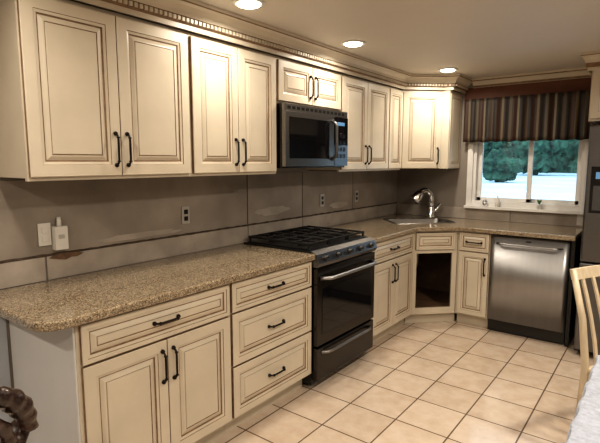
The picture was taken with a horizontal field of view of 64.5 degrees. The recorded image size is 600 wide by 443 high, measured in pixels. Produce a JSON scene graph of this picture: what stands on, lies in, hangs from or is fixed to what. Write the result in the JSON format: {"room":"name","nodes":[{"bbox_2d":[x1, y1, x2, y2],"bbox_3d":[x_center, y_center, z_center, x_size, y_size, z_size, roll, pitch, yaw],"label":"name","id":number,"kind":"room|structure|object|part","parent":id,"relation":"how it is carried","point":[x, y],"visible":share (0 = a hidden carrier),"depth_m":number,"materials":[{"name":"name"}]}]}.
{"room":"kitchen","nodes":[
{"label":"kitchen","id":0,"kind":"room"},
{"bbox_2d":[0,0,399,419],"bbox_3d":[-1.291,0.049,2.377,0.150,2.300,7.900,5,9,37],"label":"wall","id":1,"kind":"structure","parent":0,"point":[279,170],"depth_m":2.74,"materials":[{"name":"beige paint"}]},
{"bbox_2d":[0,316,13,422],"bbox_3d":[-1.724,0.845,1.783,0.004,0.870,1.180,5,9,37],"label":"wall","id":2,"kind":"structure","parent":1,"relation":"attached to","point":[5,380],"depth_m":2.21,"materials":[{"name":"grey paint"}]},
{"bbox_2d":[0,257,45,288],"bbox_3d":[-1.421,0.259,2.104,0.008,0.117,0.570,5,9,37],"label":"backsplash","id":3,"kind":"structure","parent":1,"relation":"attached to","point":[16,273],"depth_m":2.24,"materials":[{"name":"beige tile"}]},
{"bbox_2d":[37,223,51,245],"bbox_3d":[-1.236,0.063,2.305,0.009,0.110,0.060,5,9,37],"label":"wall outlet","id":4,"kind":"object","parent":1,"relation":"attached to","point":[44,229],"visible":1,"depth_m":2.30,"materials":[{"name":"white plastic"}]},
{"bbox_2d":[42,227,47,232],"bbox_3d":[-1.235,0.043,2.301,0.005,0.028,0.028,5,9,37],"label":"receptacle","id":5,"kind":"object","parent":4,"relation":"attached to","point":[44,229],"depth_m":2.30,"materials":[{"name":"white plastic"}]},
{"bbox_2d":[42,236,47,241],"bbox_3d":[-1.235,0.084,2.306,0.005,0.028,0.028,5,9,37],"label":"receptacle","id":6,"kind":"object","parent":4,"relation":"attached to","point":[44,238],"depth_m":2.30,"materials":[{"name":"white plastic"}]},
{"bbox_2d":[51,217,68,249],"bbox_3d":[-1.186,0.057,2.349,0.042,0.161,0.062,5,9,37],"label":"plug","id":7,"kind":"object","parent":1,"relation":"attached to","point":[59,232],"visible":1,"depth_m":2.34,"materials":[{"name":"white plastic"}]},
{"bbox_2d":[56,217,61,225],"bbox_3d":[-1.188,0.003,2.342,0.023,0.051,0.024,5,9,37],"label":"night light","id":8,"kind":"object","parent":7,"relation":"on","point":[58,223],"depth_m":2.34,"materials":[{"name":"white plastic"}]},
{"bbox_2d":[49,252,83,258],"bbox_3d":[-1.177,0.173,2.403,0.003,0.035,0.175,5,9,37],"label":"stain","id":9,"kind":"object","parent":1,"relation":"attached to","point":[66,255],"depth_m":2.40,"materials":[{"name":"brown"}]},
{"bbox_2d":[0,0,190,180],"bbox_3d":[-0.956,-0.587,2.289,0.371,0.753,0.832,5,9,37],"label":"upper cabinet","id":10,"kind":"object","parent":1,"relation":"attached to","point":[87,92],"visible":1,"depth_m":2.08,"materials":[{"name":"beige paint"}]},
{"bbox_3d":[-0.967,-0.554,2.039,0.019,0.718,0.408,5,9,37],"label":"door","id":11,"kind":"part","parent":10,"relation":"part of","materials":[{"name":"beige paint"}]},
{"bbox_3d":[-0.840,-0.333,2.193,0.031,0.165,0.019,5,9,37],"label":"handle","id":12,"kind":"part","parent":10,"relation":"part of","materials":[{"name":"brown metal"}]},
{"bbox_3d":[-0.803,-0.339,2.240,0.031,0.165,0.019,5,9,37],"label":"handle","id":13,"kind":"part","parent":10,"relation":"part of","materials":[{"name":"brown metal"}]},
{"bbox_3d":[-0.716,-0.595,2.364,0.019,0.718,0.408,5,9,37],"label":"door","id":14,"kind":"part","parent":10,"relation":"part of","materials":[{"name":"beige paint"}]},
{"bbox_2d":[0,175,246,260],"bbox_3d":[-0.989,-0.062,2.632,0.005,0.364,1.991,5,9,37],"label":"backsplash","id":15,"kind":"structure","parent":1,"relation":"attached to","point":[94,209],"depth_m":2.58,"materials":[{"name":"beige tile"}]},
{"bbox_2d":[46,226,247,279],"bbox_3d":[-0.811,0.160,2.891,0.008,0.117,1.412,5,9,37],"label":"backsplash","id":16,"kind":"structure","parent":1,"relation":"attached to","point":[127,254],"depth_m":2.75,"materials":[{"name":"beige tile"}]},
{"bbox_2d":[181,206,189,223],"bbox_3d":[-0.714,-0.040,2.977,0.009,0.110,0.060,5,9,37],"label":"wall outlet","id":17,"kind":"object","parent":1,"relation":"attached to","point":[185,210],"visible":1,"depth_m":2.97,"materials":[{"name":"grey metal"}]},
{"bbox_2d":[0,202,396,263],"bbox_3d":[-0.259,0.006,3.593,0.008,0.016,4.380,5,9,37],"label":"trim","id":18,"kind":"structure","parent":1,"relation":"attached to","point":[192,233],"depth_m":2.86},
{"bbox_2d":[186,32,276,175],"bbox_3d":[-0.483,-0.664,2.899,0.371,0.753,0.715,5,9,37],"label":"upper cabinet","id":19,"kind":"object","parent":1,"relation":"attached to","point":[232,88],"visible":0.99,"depth_m":2.76,"materials":[{"name":"beige paint"}]},
{"bbox_3d":[-0.474,-0.634,2.676,0.019,0.718,0.342,5,9,37],"label":"door","id":20,"kind":"part","parent":19,"relation":"part of","materials":[{"name":"beige paint"}]},
{"bbox_3d":[-0.367,-0.409,2.803,0.031,0.165,0.019,5,9,37],"label":"handle","id":21,"kind":"part","parent":19,"relation":"part of","materials":[{"name":"brown metal"}]},
{"bbox_3d":[-0.330,-0.415,2.850,0.031,0.165,0.019,5,9,37],"label":"handle","id":22,"kind":"part","parent":19,"relation":"part of","materials":[{"name":"brown metal"}]},
{"bbox_3d":[-0.263,-0.669,2.948,0.019,0.718,0.342,5,9,37],"label":"door","id":23,"kind":"part","parent":19,"relation":"part of","materials":[{"name":"beige paint"}]},
{"bbox_2d":[247,180,247,223],"bbox_3d":[-0.379,-0.161,3.419,0.004,0.364,0.006,5,9,37],"label":"trim","id":24,"kind":"structure","parent":1,"relation":"attached to","point":[247,180],"depth_m":3.42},
{"bbox_2d":[76,0,471,93],"bbox_3d":[0.161,-1.162,3.315,0.448,0.128,4.169,7,10,43],"label":"trim","id":25,"kind":"structure","parent":1,"relation":"attached to","point":[195,16],"depth_m":2.88,"materials":[{"name":"beige paint"}]},
{"bbox_2d":[247,172,301,223],"bbox_3d":[-0.180,-0.193,3.675,0.005,0.364,0.642,5,9,37],"label":"backsplash","id":26,"kind":"structure","parent":1,"relation":"attached to","point":[265,191],"depth_m":3.65,"materials":[{"name":"beige tile"}]},
{"bbox_2d":[248,218,301,240],"bbox_3d":[-0.179,0.058,3.706,0.008,0.117,0.645,5,9,37],"label":"backsplash","id":27,"kind":"structure","parent":1,"relation":"attached to","point":[256,229],"depth_m":3.66,"materials":[{"name":"beige tile"}]},
{"bbox_2d":[302,172,302,215],"bbox_3d":[0.018,-0.225,3.932,0.004,0.364,0.006,5,9,37],"label":"trim","id":28,"kind":"structure","parent":1,"relation":"attached to","point":[302,172],"depth_m":3.93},
{"bbox_2d":[275,56,340,110],"bbox_3d":[-0.032,-0.965,3.453,0.371,0.294,0.762,5,9,37],"label":"upper cabinet","id":29,"kind":"object","parent":1,"relation":"attached to","point":[297,83],"visible":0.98,"depth_m":3.31,"materials":[{"name":"beige paint"}]},
{"bbox_3d":[-0.031,-0.934,3.219,0.019,0.259,0.369,5,9,37],"label":"door","id":30,"kind":"part","parent":29,"relation":"part of","materials":[{"name":"beige paint"}]},
{"bbox_3d":[0.085,-0.939,3.328,0.031,0.165,0.019,5,9,37],"label":"handle","id":31,"kind":"part","parent":29,"relation":"part of","materials":[{"name":"brown metal"}]},
{"bbox_2d":[276,103,347,167],"bbox_3d":[0.002,-0.605,3.472,0.456,0.419,0.760,5,9,37],"label":"microwave","id":32,"kind":"object","parent":29,"relation":"attached to","point":[306,136],"visible":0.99,"depth_m":3.28,"materials":[{"name":"silver metal"}]},
{"bbox_3d":[0.067,-0.564,3.302,0.031,0.358,0.564,5,9,37],"label":"door","id":33,"kind":"part","parent":32,"relation":"part of","materials":[{"name":"black glass"}]},
{"bbox_3d":[0.252,-0.595,3.475,0.062,0.300,0.024,5,9,37],"label":"handle","id":34,"kind":"part","parent":32,"relation":"part of","materials":[{"name":"grey metal"}]},
{"bbox_3d":[0.299,-0.602,3.603,0.028,0.358,0.192,5,9,37],"label":"control panel","id":35,"kind":"part","parent":32,"relation":"part of","materials":[{"name":"black glass"}]},
{"bbox_3d":[0.121,-0.945,3.375,0.031,0.165,0.019,5,9,37],"label":"handle","id":36,"kind":"part","parent":29,"relation":"part of","materials":[{"name":"brown metal"}]},
{"bbox_3d":[0.197,-0.971,3.512,0.019,0.259,0.369,5,9,37],"label":"door","id":37,"kind":"part","parent":29,"relation":"part of","materials":[{"name":"beige paint"}]},
{"bbox_2d":[320,194,323,206],"bbox_3d":[0.196,-0.184,4.151,0.009,0.110,0.060,5,9,37],"label":"wall outlet","id":38,"kind":"object","parent":1,"relation":"attached to","point":[321,195],"visible":1,"depth_m":4.14,"materials":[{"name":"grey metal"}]},
{"bbox_2d":[303,171,352,215],"bbox_3d":[0.261,-0.265,4.245,0.005,0.364,0.787,5,9,37],"label":"backsplash","id":39,"kind":"structure","parent":1,"relation":"attached to","point":[335,186],"depth_m":4.21,"materials":[{"name":"beige tile"}]},
{"bbox_2d":[330,202,347,207],"bbox_3d":[0.354,-0.151,4.376,0.001,0.057,0.316,5,9,37],"label":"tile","id":40,"kind":"structure","parent":1,"relation":"attached to","point":[337,204],"depth_m":4.38,"materials":[{"name":"beige tile"}]},
{"bbox_2d":[307,73,389,171],"bbox_3d":[0.446,-0.815,4.098,0.371,0.753,0.802,5,9,37],"label":"upper cabinet","id":41,"kind":"object","parent":1,"relation":"attached to","point":[366,103],"visible":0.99,"depth_m":3.98,"materials":[{"name":"beige paint"}]},
{"bbox_3d":[0.440,-0.783,3.856,0.019,0.718,0.391,5,9,37],"label":"door","id":42,"kind":"part","parent":41,"relation":"part of","materials":[{"name":"beige paint"}]},
{"bbox_3d":[0.681,-0.822,4.166,0.019,0.718,0.391,5,9,37],"label":"door","id":43,"kind":"part","parent":41,"relation":"part of","materials":[{"name":"beige paint"}]},
{"bbox_2d":[302,203,396,229],"bbox_3d":[0.551,-0.061,4.649,0.008,0.117,1.735,5,9,37],"label":"backsplash","id":44,"kind":"structure","parent":1,"relation":"attached to","point":[324,220],"depth_m":4.53,"materials":[{"name":"beige tile"}]},
{"bbox_2d":[355,190,357,201],"bbox_3d":[0.550,-0.245,4.607,0.009,0.110,0.060,5,9,37],"label":"wall outlet","id":45,"kind":"object","parent":1,"relation":"attached to","point":[356,192],"visible":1,"depth_m":4.60,"materials":[{"name":"grey plastic"}]},
{"bbox_2d":[353,170,396,207],"bbox_3d":[0.793,-0.351,4.931,0.005,0.364,0.940,5,9,37],"label":"backsplash","id":46,"kind":"structure","parent":1,"relation":"attached to","point":[373,187],"depth_m":4.90,"materials":[{"name":"beige tile"}]},
{"bbox_2d":[387,86,402,169],"bbox_3d":[0.761,-0.870,4.531,0.340,0.753,0.270,5,9,37],"label":"upper cabinet","id":47,"kind":"object","parent":1,"relation":"attached to","point":[396,95],"visible":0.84,"depth_m":4.42,"materials":[{"name":"beige paint"}]},
{"bbox_2d":[197,0,599,78],"bbox_3d":[0.472,-0.972,0.882,4.600,0.100,7.900,5,9,37],"label":"ceiling","id":48,"kind":"structure","parent":0,"point":[478,38],"depth_m":2.94,"materials":[{"name":"paint"}]},
{"bbox_2d":[232,0,264,8],"bbox_3d":[-0.263,-1.109,2.431,0.170,0.014,0.170,5,9,37],"label":"recessed light","id":49,"kind":"object","parent":48,"relation":"in","point":[245,4],"visible":1,"depth_m":2.41,"materials":[{"name":"white plastic"}]},
{"bbox_2d":[341,40,365,46],"bbox_3d":[0.365,-1.213,3.257,0.170,0.014,0.170,5,9,37],"label":"recessed light","id":50,"kind":"object","parent":48,"relation":"in","point":[350,43],"visible":1,"depth_m":3.22,"materials":[{"name":"white plastic"}]},
{"bbox_2d":[438,68,457,71],"bbox_3d":[1.302,-1.331,4.190,0.170,0.014,0.170,5,9,37],"label":"recessed light","id":51,"kind":"object","parent":48,"relation":"in","point":[442,69],"visible":1,"depth_m":4.16,"materials":[{"name":"white plastic"}]},
{"bbox_2d":[210,313,593,442],"bbox_3d":[0.472,1.409,1.182,4.600,0.100,7.900,5,9,37],"label":"floor","id":52,"kind":"structure","parent":0,"point":[454,381],"depth_m":3.04,"materials":[{"name":"beige tile"}]},
{"bbox_2d":[0,386,38,442],"bbox_3d":[-1.000,0.872,1.127,0.528,0.984,0.521,1,7,7],"label":"carved chair","id":53,"kind":"object","parent":52,"relation":"on","point":[19,406],"visible":1,"depth_m":1.23,"materials":[{"name":"brown wood"}]},
{"bbox_3d":[-0.782,0.941,1.310,0.125,0.801,0.080,-4,8,-29],"label":"leg","id":54,"kind":"part","parent":53,"relation":"part of","materials":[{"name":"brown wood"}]},
{"bbox_2d":[9,284,231,442],"bbox_3d":[-0.841,0.767,2.378,0.651,0.874,0.828,5,9,37],"label":"base cabinet","id":55,"kind":"object","parent":52,"relation":"on","point":[160,372],"visible":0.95,"depth_m":2.10,"materials":[{"name":"beige paint"}]},
{"bbox_3d":[-1.113,0.806,2.072,0.594,0.874,0.008,5,9,37],"label":"panel","id":56,"kind":"part","parent":55,"relation":"part of","materials":[{"name":"paint"}]},
{"bbox_3d":[-0.735,0.843,2.057,0.019,0.575,0.394,5,9,37],"label":"door","id":57,"kind":"part","parent":55,"relation":"part of","materials":[{"name":"beige paint"}]},
{"bbox_3d":[-0.613,0.446,2.166,0.019,0.165,0.792,5,9,37],"label":"drawer","id":58,"kind":"part","parent":55,"relation":"part of","materials":[{"name":"beige paint"}]},
{"bbox_3d":[-0.612,0.662,2.154,0.031,0.165,0.019,5,9,37],"label":"handle","id":59,"kind":"part","parent":55,"relation":"part of","materials":[{"name":"brown metal"}]},
{"bbox_3d":[-0.595,0.448,2.153,0.031,0.020,0.149,5,9,37],"label":"handle","id":60,"kind":"part","parent":55,"relation":"part of","materials":[{"name":"brown metal"}]},
{"bbox_3d":[-0.575,0.656,2.201,0.031,0.165,0.019,5,9,37],"label":"handle","id":61,"kind":"part","parent":55,"relation":"part of","materials":[{"name":"brown metal"}]},
{"bbox_3d":[-0.492,0.803,2.370,0.019,0.575,0.394,5,9,37],"label":"door","id":62,"kind":"part","parent":55,"relation":"part of","materials":[{"name":"beige paint"}]},
{"bbox_2d":[224,261,311,433],"bbox_3d":[-0.373,0.690,2.985,0.649,0.874,0.710,5,9,37],"label":"base cabinet","id":63,"kind":"object","parent":52,"relation":"on","point":[270,315],"visible":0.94,"depth_m":2.76,"materials":[{"name":"beige paint"}]},
{"bbox_2d":[0,244,314,331],"bbox_3d":[-0.668,0.284,2.546,0.650,0.038,1.679,5,9,37],"label":"countertop","id":64,"kind":"structure","parent":63,"relation":"on","point":[69,302],"depth_m":2.27,"materials":[{"name":"stone"}]},
{"bbox_3d":[-0.146,0.598,2.798,0.019,0.285,0.702,5,9,37],"label":"drawer","id":65,"kind":"part","parent":63,"relation":"part of","materials":[{"name":"beige paint"}]},
{"bbox_3d":[-0.146,0.891,2.834,0.019,0.285,0.702,5,9,37],"label":"drawer","id":66,"kind":"part","parent":63,"relation":"part of","materials":[{"name":"beige paint"}]},
{"bbox_3d":[-0.146,0.368,2.768,0.019,0.160,0.702,5,9,37],"label":"drawer","id":67,"kind":"part","parent":63,"relation":"part of","materials":[{"name":"beige paint"}]},
{"bbox_3d":[-0.128,0.369,2.755,0.031,0.020,0.149,5,9,37],"label":"handle","id":68,"kind":"part","parent":63,"relation":"part of","materials":[{"name":"brown metal"}]},
{"bbox_3d":[-0.128,0.893,2.821,0.031,0.020,0.149,5,9,37],"label":"handle","id":69,"kind":"part","parent":63,"relation":"part of","materials":[{"name":"brown metal"}]},
{"bbox_3d":[-0.128,0.600,2.784,0.031,0.020,0.149,5,9,37],"label":"handle","id":70,"kind":"part","parent":63,"relation":"part of","materials":[{"name":"brown metal"}]},
{"bbox_2d":[244,225,376,384],"bbox_3d":[0.111,0.573,3.536,0.712,0.970,0.762,5,9,37],"label":"gas range","id":71,"kind":"object","parent":52,"relation":"on","point":[342,273],"visible":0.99,"depth_m":3.30,"materials":[{"name":"black metal"}]},
{"bbox_2d":[244,232,365,253],"bbox_3d":[0.067,0.141,3.516,0.600,0.032,0.762,5,9,37],"label":"cooktop","id":72,"kind":"object","parent":71,"relation":"in","point":[332,244],"depth_m":3.30,"materials":[{"name":"black metal"}]},
{"bbox_3d":[0.174,0.234,3.067,0.040,0.042,0.039,5,9,37],"label":"knob","id":73,"kind":"part","parent":71,"relation":"part of","materials":[{"name":"black ceramic"}]},
{"bbox_3d":[0.323,0.904,3.413,0.044,0.225,0.752,5,9,37],"label":"storage drawer","id":74,"kind":"part","parent":71,"relation":"part of","materials":[{"name":"black metal"}]},
{"bbox_3d":[0.324,0.522,3.364,0.047,0.515,0.752,5,9,37],"label":"oven door","id":75,"kind":"part","parent":71,"relation":"part of","materials":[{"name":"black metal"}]},
{"bbox_3d":[0.329,0.206,3.321,0.063,0.103,0.762,5,9,37],"label":"control panel","id":76,"kind":"part","parent":71,"relation":"part of","materials":[{"name":"grey metal"}]},
{"bbox_3d":[0.351,0.835,3.383,0.053,0.019,0.653,5,9,37],"label":"handle","id":77,"kind":"part","parent":71,"relation":"part of","materials":[{"name":"silver metal"}]},
{"bbox_3d":[0.363,0.335,3.310,0.076,0.023,0.699,5,9,37],"label":"handle","id":78,"kind":"part","parent":71,"relation":"part of","materials":[{"name":"silver metal"}]},
{"bbox_2d":[371,233,413,342],"bbox_3d":[0.553,0.540,4.178,0.651,0.874,0.786,5,9,37],"label":"base cabinet","id":79,"kind":"object","parent":52,"relation":"on","point":[393,270],"visible":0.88,"depth_m":3.99,"materials":[{"name":"beige paint"}]},
{"bbox_3d":[0.663,0.616,3.860,0.019,0.575,0.377,5,9,37],"label":"door","id":80,"kind":"part","parent":79,"relation":"part of","materials":[{"name":"beige paint"}]},
{"bbox_3d":[0.779,0.220,3.963,0.019,0.165,0.758,5,9,37],"label":"drawer","id":81,"kind":"part","parent":79,"relation":"part of","materials":[{"name":"beige paint"}]},
{"bbox_3d":[0.781,0.435,3.950,0.031,0.165,0.019,5,9,37],"label":"handle","id":82,"kind":"part","parent":79,"relation":"part of","materials":[{"name":"brown metal"}]},
{"bbox_3d":[0.895,0.578,4.160,0.019,0.575,0.377,5,9,37],"label":"door","id":83,"kind":"part","parent":79,"relation":"part of","materials":[{"name":"beige paint"}]},
{"bbox_2d":[404,231,457,322],"bbox_3d":[1.168,0.466,4.768,0.902,0.874,0.900,5,9,37],"label":"base cabinet","id":84,"kind":"object","parent":52,"relation":"on","point":[434,276],"visible":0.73,"depth_m":4.46,"materials":[{"name":"beige paint"}]},
{"bbox_3d":[1.225,0.178,4.297,0.368,0.155,0.019,-1,7,-7],"label":"drawer","id":85,"kind":"part","parent":84,"relation":"part of","materials":[{"name":"beige paint"}]},
{"bbox_2d":[325,214,581,242],"bbox_3d":[1.301,0.086,4.117,1.842,0.038,1.690,5,9,37],"label":"countertop","id":86,"kind":"structure","parent":84,"relation":"on","point":[379,229],"depth_m":4.22,"materials":[{"name":"stone"}]},
{"bbox_2d":[384,218,455,223],"bbox_3d":[1.171,0.083,4.708,0.620,0.190,0.400,-1,7,-7],"label":"sink","id":87,"kind":"object","parent":86,"relation":"in","point":[392,220],"visible":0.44,"depth_m":4.87,"materials":[{"name":"metal"}]},
{"bbox_2d":[409,187,440,217],"bbox_3d":[1.295,-0.198,4.947,0.331,0.315,0.124,-2,7,-14],"label":"faucet","id":88,"kind":"object","parent":86,"relation":"on","point":[416,197],"visible":1,"depth_m":4.93,"materials":[{"name":"silver metal"}]},
{"bbox_3d":[1.315,-0.199,4.957,0.205,0.315,0.095,-1,7,-7],"label":"spout","id":89,"kind":"part","parent":88,"relation":"part of","materials":[{"name":"silver metal"}]},
{"bbox_3d":[1.424,-0.142,4.955,0.090,0.107,0.044,2,8,17],"label":"lever","id":90,"kind":"part","parent":88,"relation":"part of","materials":[{"name":"silver metal"}]},
{"bbox_2d":[455,231,491,327],"bbox_3d":[1.720,0.499,4.505,0.290,0.874,0.652,5,9,37],"label":"base cabinet","id":91,"kind":"object","parent":52,"relation":"on","point":[474,249],"visible":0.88,"depth_m":4.27,"materials":[{"name":"beige paint"}]},
{"bbox_3d":[1.550,0.562,4.282,0.260,0.575,0.019,5,9,37],"label":"door","id":92,"kind":"part","parent":91,"relation":"part of","materials":[{"name":"beige paint"}]},
{"bbox_3d":[1.550,0.185,4.235,0.260,0.165,0.019,5,9,37],"label":"drawer","id":93,"kind":"part","parent":91,"relation":"part of","materials":[{"name":"beige paint"}]},
{"bbox_2d":[487,234,571,343],"bbox_3d":[2.066,0.538,4.215,0.604,0.870,0.633,5,9,37],"label":"dishwasher","id":94,"kind":"object","parent":52,"relation":"on","point":[529,276],"visible":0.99,"depth_m":3.98,"materials":[{"name":"silver metal"}]},
{"bbox_3d":[1.888,0.205,3.940,0.514,0.015,0.049,5,9,37],"label":"handle","id":95,"kind":"part","parent":94,"relation":"part of","materials":[{"name":"silver metal"}]},
{"bbox_2d":[564,236,581,346],"bbox_3d":[2.350,0.555,4.055,0.028,0.876,0.598,5,9,37],"label":"end panel","id":96,"kind":"object","parent":52,"relation":"on","point":[576,245],"visible":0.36,"depth_m":3.86,"materials":[{"name":"black wood"}]},
{"bbox_2d":[566,355,599,442],"bbox_3d":[1.313,0.974,1.257,1.110,0.745,0.955,5,9,37],"label":"dining table","id":97,"kind":"object","parent":52,"relation":"on","point":[585,425],"visible":1,"depth_m":1.42,"materials":[{"name":"white fabric"}]},
{"bbox_2d":[569,265,599,412],"bbox_3d":[1.677,0.735,2.359,0.419,0.945,0.547,-3,8,-22],"label":"dining chair","id":98,"kind":"object","parent":52,"relation":"on","point":[593,271],"visible":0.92,"depth_m":2.44,"materials":[{"name":"brown wood"}]},
{"bbox_3d":[1.435,0.722,2.465,0.038,0.945,0.138,-3,8,-20],"label":"leg","id":99,"kind":"part","parent":98,"relation":"part of","materials":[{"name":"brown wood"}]},
{"bbox_3d":[1.582,0.265,2.532,0.400,0.053,0.047,-3,8,-22],"label":"crest rail","id":100,"kind":"part","parent":98,"relation":"part of","materials":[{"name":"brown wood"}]},
{"bbox_2d":[573,125,599,354],"bbox_3d":[2.681,0.171,3.573,0.910,1.760,0.821,5,9,37],"label":"refrigerator","id":101,"kind":"object","parent":52,"relation":"on","point":[590,241],"visible":0.71,"depth_m":3.52,"materials":[{"name":"black metal"}]},
{"bbox_3d":[2.485,0.679,3.380,0.904,0.680,0.056,5,9,37],"label":"freezer drawer","id":102,"kind":"part","parent":101,"relation":"part of","materials":[{"name":"grey metal"}]},
{"bbox_3d":[2.304,-0.184,3.411,0.449,1.005,0.056,5,9,37],"label":"door","id":103,"kind":"part","parent":101,"relation":"part of","materials":[{"name":"grey metal"}]},
{"bbox_2d":[397,83,597,226],"bbox_3d":[2.834,-0.165,4.080,4.300,2.300,0.150,5,9,37],"label":"wall","id":104,"kind":"structure","parent":0,"point":[448,186],"depth_m":5.00,"materials":[{"name":"beige paint"}]},
{"bbox_2d":[400,90,461,168],"bbox_3d":[1.168,-0.902,4.775,0.684,0.749,0.621,5,9,37],"label":"upper cabinet","id":105,"kind":"object","parent":104,"relation":"attached to","point":[431,125],"visible":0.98,"depth_m":4.57,"materials":[{"name":"beige paint"}]},
{"bbox_3d":[1.166,-0.872,4.561,0.381,0.718,0.019,-1,7,-7],"label":"door","id":106,"kind":"part","parent":105,"relation":"part of","materials":[{"name":"beige paint"}]},
{"bbox_3d":[1.534,-0.888,4.694,0.004,0.708,0.300,5,9,37],"label":"panel","id":107,"kind":"part","parent":105,"relation":"part of","materials":[{"name":"beige paint"}]},
{"bbox_2d":[397,204,509,221],"bbox_3d":[1.562,-0.100,4.973,1.188,0.113,0.008,5,9,37],"label":"trim","id":108,"kind":"structure","parent":104,"relation":"attached to","point":[412,209],"depth_m":4.91,"materials":[{"name":"beige tile"}]},
{"bbox_2d":[464,77,591,106],"bbox_3d":[2.100,-1.191,4.422,1.135,0.190,0.004,5,9,37],"label":"trim","id":109,"kind":"structure","parent":104,"relation":"attached to","point":[580,84],"depth_m":4.39,"materials":[{"name":"red paint"}]},
{"bbox_2d":[463,90,593,142],"bbox_3d":[2.081,-0.952,4.402,1.106,0.419,0.095,5,9,37],"label":"window valance","id":110,"kind":"object","parent":104,"relation":"attached to","point":[560,115],"visible":0.94,"depth_m":4.35,"materials":[{"name":"fabric"}]},
{"bbox_2d":[464,124,593,214],"bbox_3d":[2.139,-0.602,4.506,1.075,1.000,0.180,5,9,37],"label":"window","id":111,"kind":"structure","parent":104,"relation":"in","point":[474,200],"depth_m":4.53,"materials":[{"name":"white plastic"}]},
{"bbox_2d":[482,200,487,205],"bbox_3d":[1.832,-0.183,4.715,0.047,0.065,0.048,5,9,37],"label":"jar","id":112,"kind":"object","parent":111,"relation":"on","point":[484,202],"visible":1,"depth_m":4.70,"materials":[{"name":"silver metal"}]},
{"bbox_2d":[495,196,499,206],"bbox_3d":[1.927,-0.196,4.639,0.039,0.110,0.040,5,9,37],"label":"bottle","id":113,"kind":"object","parent":111,"relation":"on","point":[497,203],"visible":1,"depth_m":4.63,"materials":[{"name":"white plastic"}]},
{"bbox_2d":[536,200,541,208],"bbox_3d":[2.220,-0.158,4.417,0.047,0.090,0.048,5,9,37],"label":"potted plant","id":114,"kind":"object","parent":111,"relation":"on","point":[538,205],"visible":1,"depth_m":4.41,"materials":[{"name":"green plant"}]},
{"bbox_2d":[472,67,591,87],"bbox_3d":[2.108,-1.316,4.355,1.040,0.084,0.064,5,9,37],"label":"trim","id":115,"kind":"structure","parent":104,"relation":"attached to","point":[581,72],"depth_m":4.34,"materials":[{"name":"beige paint"}]},
{"bbox_2d":[510,211,581,226],"bbox_3d":[2.299,-0.029,4.412,0.650,0.113,0.008,5,9,37],"label":"trim","id":116,"kind":"structure","parent":104,"relation":"attached to","point":[516,216],"depth_m":4.42,"materials":[{"name":"beige tile"}]},
{"bbox_2d":[576,215,582,225],"bbox_3d":[2.503,-0.020,4.242,0.060,0.110,0.009,5,9,37],"label":"wall outlet","id":117,"kind":"object","parent":104,"relation":"attached to","point":[579,217],"visible":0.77,"depth_m":4.24,"materials":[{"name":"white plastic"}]},
{"bbox_2d":[580,51,599,75],"bbox_3d":[2.717,-1.186,3.504,1.055,0.128,0.694,5,9,37],"label":"trim","id":118,"kind":"structure","parent":104,"relation":"attached to","point":[592,59],"depth_m":3.53,"materials":[{"name":"beige paint"}]},
{"bbox_2d":[588,70,599,124],"bbox_3d":[2.740,-0.966,3.517,0.960,0.429,0.652,5,9,37],"label":"upper cabinet","id":119,"kind":"object","parent":104,"relation":"attached to","point":[594,107],"visible":0.96,"depth_m":3.56,"materials":[{"name":"beige paint"}]},
{"label":"outside","id":120,"kind":"structure","parent":0,"visible":0},
{"bbox_2d":[481,172,576,200],"bbox_3d":[29.913,-6.413,58.878,100.000,0.200,119.400,5,9,37],"label":"snowy ground","id":121,"kind":"structure","parent":120,"point":[551,186],"depth_m":16.57,"materials":[{"name":"white snow"}]},
{"bbox_2d":[483,141,507,159],"bbox_3d":[12.696,-6.109,33.763,3.972,5.707,2.998,5,9,37],"label":"bush","id":122,"kind":"object","parent":121,"relation":"on","point":[488,146],"visible":0.07,"depth_m":32.38,"materials":[{"name":"green plant"}]},
{"bbox_2d":[483,148,522,181],"bbox_3d":[8.746,-2.444,20.735,1.752,1.566,1.381,5,9,37],"label":"bush","id":123,"kind":"object","parent":121,"relation":"on","point":[501,165],"visible":0.99,"depth_m":20.34,"materials":[{"name":"green plant"}]},
{"bbox_2d":[507,140,568,174],"bbox_3d":[15.573,-5.478,31.101,3.645,5.276,2.937,5,9,37],"label":"bush","id":124,"kind":"object","parent":121,"relation":"on","point":[547,154],"visible":0.34,"depth_m":30.28,"materials":[{"name":"green plant"}]},
{"bbox_2d":[507,139,577,172],"bbox_3d":[18.558,-7.670,40.534,65.122,8.520,3.778,5,9,37],"label":"hedge","id":125,"kind":"object","parent":121,"relation":"on","point":[569,158],"visible":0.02,"depth_m":37.51,"materials":[{"name":"green plant"}]},
{"bbox_2d":[575,140,578,150],"bbox_3d":[18.954,-5.276,28.991,3.792,5.231,2.936,5,9,37],"label":"bush","id":126,"kind":"object","parent":121,"relation":"on","point":[577,141],"visible":0.06,"depth_m":29.51,"materials":[{"name":"green plant"}]}
]}

